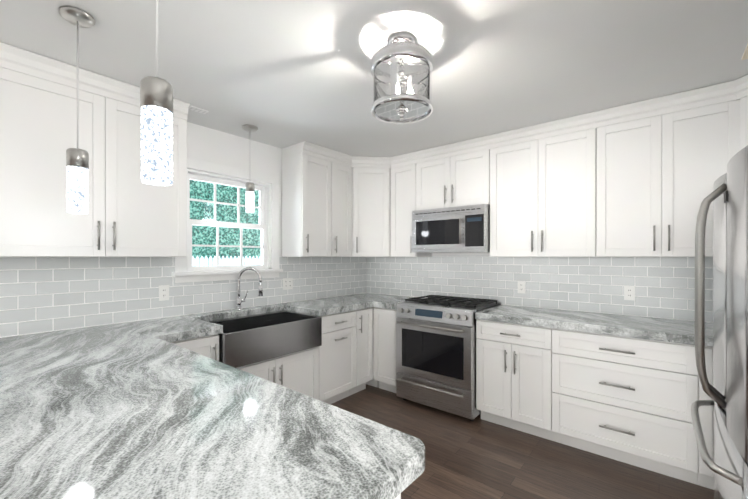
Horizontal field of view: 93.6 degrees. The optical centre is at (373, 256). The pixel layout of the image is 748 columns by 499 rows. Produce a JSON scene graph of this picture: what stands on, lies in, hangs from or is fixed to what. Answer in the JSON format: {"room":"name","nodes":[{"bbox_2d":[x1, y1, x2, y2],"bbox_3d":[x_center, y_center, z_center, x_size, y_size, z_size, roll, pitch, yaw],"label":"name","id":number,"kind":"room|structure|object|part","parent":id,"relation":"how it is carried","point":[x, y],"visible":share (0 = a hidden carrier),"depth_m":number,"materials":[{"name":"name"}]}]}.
{"room":"kitchen","nodes":[
{"label":"kitchen","id":0,"kind":"room"},
{"bbox_2d":[187,122,281,321],"bbox_3d":[-2.438,0.151,1.728,0.150,2.440,7.200,0,0,39],"label":"wall","id":1,"kind":"structure","parent":0,"point":[212,145],"depth_m":3.08,"materials":[{"name":"paint"}]},
{"bbox_2d":[0,42,189,256],"bbox_3d":[-1.762,-0.534,2.164,0.318,1.064,1.037,0,0,39],"label":"upper cabinet","id":2,"kind":"object","parent":1,"relation":"attached to","point":[127,216],"depth_m":2.01,"materials":[{"name":"white wood"}]},
{"bbox_2d":[159,285,168,300],"bbox_3d":[-1.579,0.270,2.640,0.007,0.114,0.070,0,0,39],"label":"electrical outlet plate","id":3,"kind":"object","parent":1,"relation":"attached to","point":[163,289],"depth_m":2.64,"materials":[{"name":"white plastic"}]},
{"bbox_2d":[0,256,367,337],"bbox_3d":[-1.292,0.231,2.999,0.008,0.487,3.720,0,0,39],"label":"tile backsplash","id":4,"kind":"structure","parent":1,"relation":"attached to","point":[42,294],"depth_m":2.46,"materials":[{"name":"grey tile"}]},
{"bbox_2d":[172,157,282,282],"bbox_3d":[-1.273,-0.293,3.100,0.190,0.985,0.990,0,0,39],"label":"window unit","id":5,"kind":"structure","parent":1,"relation":"in","point":[268,213],"depth_m":3.11,"materials":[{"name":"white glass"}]},
{"bbox_3d":[-1.290,-0.282,3.114,0.085,0.797,0.740,0,0,39],"label":"window sash","id":6,"kind":"part","parent":5,"relation":"part of","materials":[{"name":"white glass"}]},
{"bbox_2d":[283,278,292,289],"bbox_3d":[-0.862,0.269,3.513,0.007,0.114,0.120,0,0,39],"label":"electrical outlet plate","id":7,"kind":"object","parent":1,"relation":"attached to","point":[287,282],"depth_m":3.51,"materials":[{"name":"white plastic"}]},
{"bbox_2d":[282,141,327,256],"bbox_3d":[-0.647,-0.536,3.521,0.318,1.064,0.432,0,0,39],"label":"upper cabinet","id":8,"kind":"object","parent":1,"relation":"attached to","point":[304,164],"depth_m":3.37,"materials":[{"name":"white wood"}]},
{"bbox_2d":[328,148,351,256],"bbox_3d":[-0.435,-0.536,3.739,0.371,1.064,0.414,0,0,39],"label":"upper cabinet","id":9,"kind":"object","parent":1,"relation":"attached to","point":[339,164],"depth_m":3.64,"materials":[{"name":"white wood"}]},
{"bbox_2d":[0,0,747,156],"bbox_3d":[-0.876,-1.117,0.445,4.190,0.100,7.500,0,0,39],"label":"ceiling","id":10,"kind":"structure","parent":0,"point":[282,73],"depth_m":1.86,"materials":[{"name":"paint"}]},
{"bbox_2d":[59,6,94,213],"bbox_3d":[-1.309,-0.629,1.550,0.124,0.872,0.124,0,0,39],"label":"pendant light","id":11,"kind":"object","parent":10,"relation":"hanging from","point":[77,180],"visible":1,"depth_m":1.53,"materials":[{"name":"white glass"}]},
{"bbox_2d":[140,0,172,185],"bbox_3d":[-0.597,-0.633,0.967,0.124,0.862,0.124,0,0,39],"label":"pendant light","id":12,"kind":"object","parent":10,"relation":"hanging from","point":[156,100],"visible":1,"depth_m":0.94,"materials":[{"name":"white glass"}]},
{"bbox_2d":[188,105,208,113],"bbox_3d":[-1.279,-1.066,2.547,0.070,0.006,0.130,0,0,39],"label":"ceiling vent","id":13,"kind":"object","parent":10,"relation":"in","point":[196,109],"visible":0.94,"depth_m":2.55,"materials":[{"name":"metal"}]},
{"bbox_2d":[242,125,257,212],"bbox_3d":[-1.022,-0.716,2.893,0.124,0.702,0.124,0,0,39],"label":"pendant light","id":14,"kind":"object","parent":10,"relation":"hanging from","point":[249,188],"visible":1,"depth_m":2.86,"materials":[{"name":"white glass"}]},
{"bbox_2d":[371,32,432,123],"bbox_3d":[0.137,-0.867,1.735,0.306,0.397,0.306,0,0,39],"label":"lantern","id":15,"kind":"object","parent":10,"relation":"hanging from","point":[418,106],"visible":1,"depth_m":1.69,"materials":[{"name":"silver metal"}]},
{"bbox_3d":[0.137,-0.819,1.735,0.278,0.190,0.278,0,0,39],"label":"flushmount glass","id":16,"kind":"part","parent":15,"relation":"part of","materials":[{"name":"clear glass"}]},
{"bbox_2d":[742,44,747,59],"bbox_3d":[1.107,-0.881,0.876,1.246,0.367,1.079,0,0,39],"label":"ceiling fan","id":17,"kind":"object","parent":10,"relation":"hanging from","point":[745,56],"visible":1,"depth_m":1.30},
{"bbox_2d":[366,252,489,292],"bbox_3d":[1.455,0.149,3.288,4.190,2.440,0.150,0,0,39],"label":"wall","id":18,"kind":"structure","parent":0,"point":[460,254],"depth_m":3.69,"materials":[{"name":"paint"}]},
{"bbox_2d":[352,156,391,256],"bbox_3d":[-0.048,-0.536,3.969,0.677,1.064,0.677,0,0,39],"label":"upper cabinet","id":19,"kind":"object","parent":18,"relation":"attached to","point":[371,176],"depth_m":3.79,"materials":[{"name":"white wood"}]},
{"bbox_2d":[392,151,430,256],"bbox_3d":[0.388,-0.536,3.809,0.444,1.064,0.371,0,0,39],"label":"upper cabinet","id":20,"kind":"object","parent":18,"relation":"attached to","point":[405,167],"depth_m":3.70,"materials":[{"name":"white wood"}]},
{"bbox_2d":[420,135,491,209],"bbox_3d":[0.828,-0.771,3.482,0.768,0.594,0.318,0,0,39],"label":"upper cabinet","id":21,"kind":"object","parent":18,"relation":"attached to","point":[459,173],"depth_m":3.31,"materials":[{"name":"white wood"}]},
{"bbox_2d":[412,204,489,252],"bbox_3d":[0.789,-0.255,3.435,0.758,0.422,0.442,0,0,39],"label":"over-the-range microwave","id":22,"kind":"object","parent":21,"relation":"attached to","point":[461,229],"visible":0.98,"depth_m":3.25,"materials":[{"name":"silver metal"}]},
{"bbox_2d":[518,281,525,293],"bbox_3d":[1.365,0.279,3.250,0.070,0.114,0.007,0,0,39],"label":"electrical outlet plate","id":23,"kind":"object","parent":18,"relation":"attached to","point":[521,284],"depth_m":3.24,"materials":[{"name":"white plastic"}]},
{"bbox_2d":[490,114,583,256],"bbox_3d":[1.437,-0.535,2.983,0.926,1.064,0.318,0,0,39],"label":"upper cabinet","id":24,"kind":"object","parent":18,"relation":"attached to","point":[537,208],"depth_m":2.85,"materials":[{"name":"white wood"}]},
{"bbox_2d":[368,256,712,322],"bbox_3d":[1.403,0.231,3.228,3.884,0.487,0.007,0,0,39],"label":"tile backsplash","id":25,"kind":"structure","parent":18,"relation":"attached to","point":[664,286],"depth_m":3.05,"materials":[{"name":"grey tile"}]},
{"bbox_2d":[624,285,634,300],"bbox_3d":[1.992,0.280,2.736,0.070,0.114,0.007,0,0,39],"label":"electrical outlet plate","id":26,"kind":"object","parent":18,"relation":"attached to","point":[629,292],"depth_m":2.74,"materials":[{"name":"white plastic"}]},
{"bbox_2d":[584,82,727,256],"bbox_3d":[2.016,-0.534,2.474,0.858,1.064,0.371,0,0,39],"label":"upper cabinet","id":27,"kind":"object","parent":18,"relation":"attached to","point":[638,179],"depth_m":2.39,"materials":[{"name":"white wood"}]},
{"bbox_2d":[728,75,747,161],"bbox_3d":[2.447,-0.533,1.967,0.658,1.064,0.608,0,0,39],"label":"upper cabinet","id":28,"kind":"object","parent":18,"relation":"attached to","point":[738,88],"depth_m":2.14,"materials":[{"name":"white wood"}]},
{"bbox_2d":[330,384,713,498],"bbox_3d":[-0.876,1.423,0.449,4.190,0.100,7.500,0,0,39],"label":"floor","id":29,"kind":"structure","parent":0,"point":[478,457],"depth_m":2.31,"materials":[{"name":"brown wood"}]},
{"bbox_2d":[396,295,500,420],"bbox_3d":[0.694,0.889,3.322,0.756,0.960,0.739,0,0,39],"label":"range","id":30,"kind":"object","parent":29,"relation":"on","point":[436,338],"visible":0.83,"depth_m":3.06,"materials":[{"name":"grey metal"}]},
{"bbox_2d":[552,331,713,489],"bbox_3d":[1.775,0.941,2.521,0.898,0.860,0.608,0,0,39],"label":"base cabinet","id":31,"kind":"object","parent":29,"relation":"on","point":[629,401],"depth_m":2.23,"materials":[{"name":"white wood"}]},
{"bbox_2d":[0,293,591,498],"bbox_3d":[-0.270,0.483,2.297,2.459,0.055,3.549,0,0,39],"label":"countertop","id":32,"kind":"structure","parent":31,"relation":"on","point":[183,406],"depth_m":1.13,"materials":[{"name":"grey stone"}]},
{"bbox_2d":[232,267,262,310],"bbox_3d":[-1.077,0.270,3.023,0.201,0.368,0.168,0,0,39],"label":"faucet","id":33,"kind":"object","parent":32,"relation":"on","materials":[{"name":"silver metal"}]},
{"bbox_2d":[580,312,712,346],"bbox_3d":[1.861,0.482,2.437,2.160,0.055,0.629,0,0,39],"label":"countertop","id":34,"kind":"structure","parent":31,"relation":"on","point":[626,326],"depth_m":2.30,"materials":[{"name":"grey stone"}]},
{"bbox_2d":[691,146,747,498],"bbox_3d":[1.677,0.515,1.211,0.851,1.715,0.920,0,0,39],"label":"fridge","id":35,"kind":"object","parent":29,"relation":"on","point":[727,392],"visible":1,"depth_m":1.27,"materials":[{"name":"grey metal"}]},
{"label":"outside","id":36,"kind":"structure","parent":0,"visible":0},
{"bbox_2d":[190,180,260,265],"bbox_3d":[-5.748,-1.387,7.159,11.840,6.500,15.000,0,0,39],"label":"garden","id":37,"kind":"object","parent":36,"point":[223,237],"depth_m":9.10,"materials":[{"name":"green plant"}]}
]}

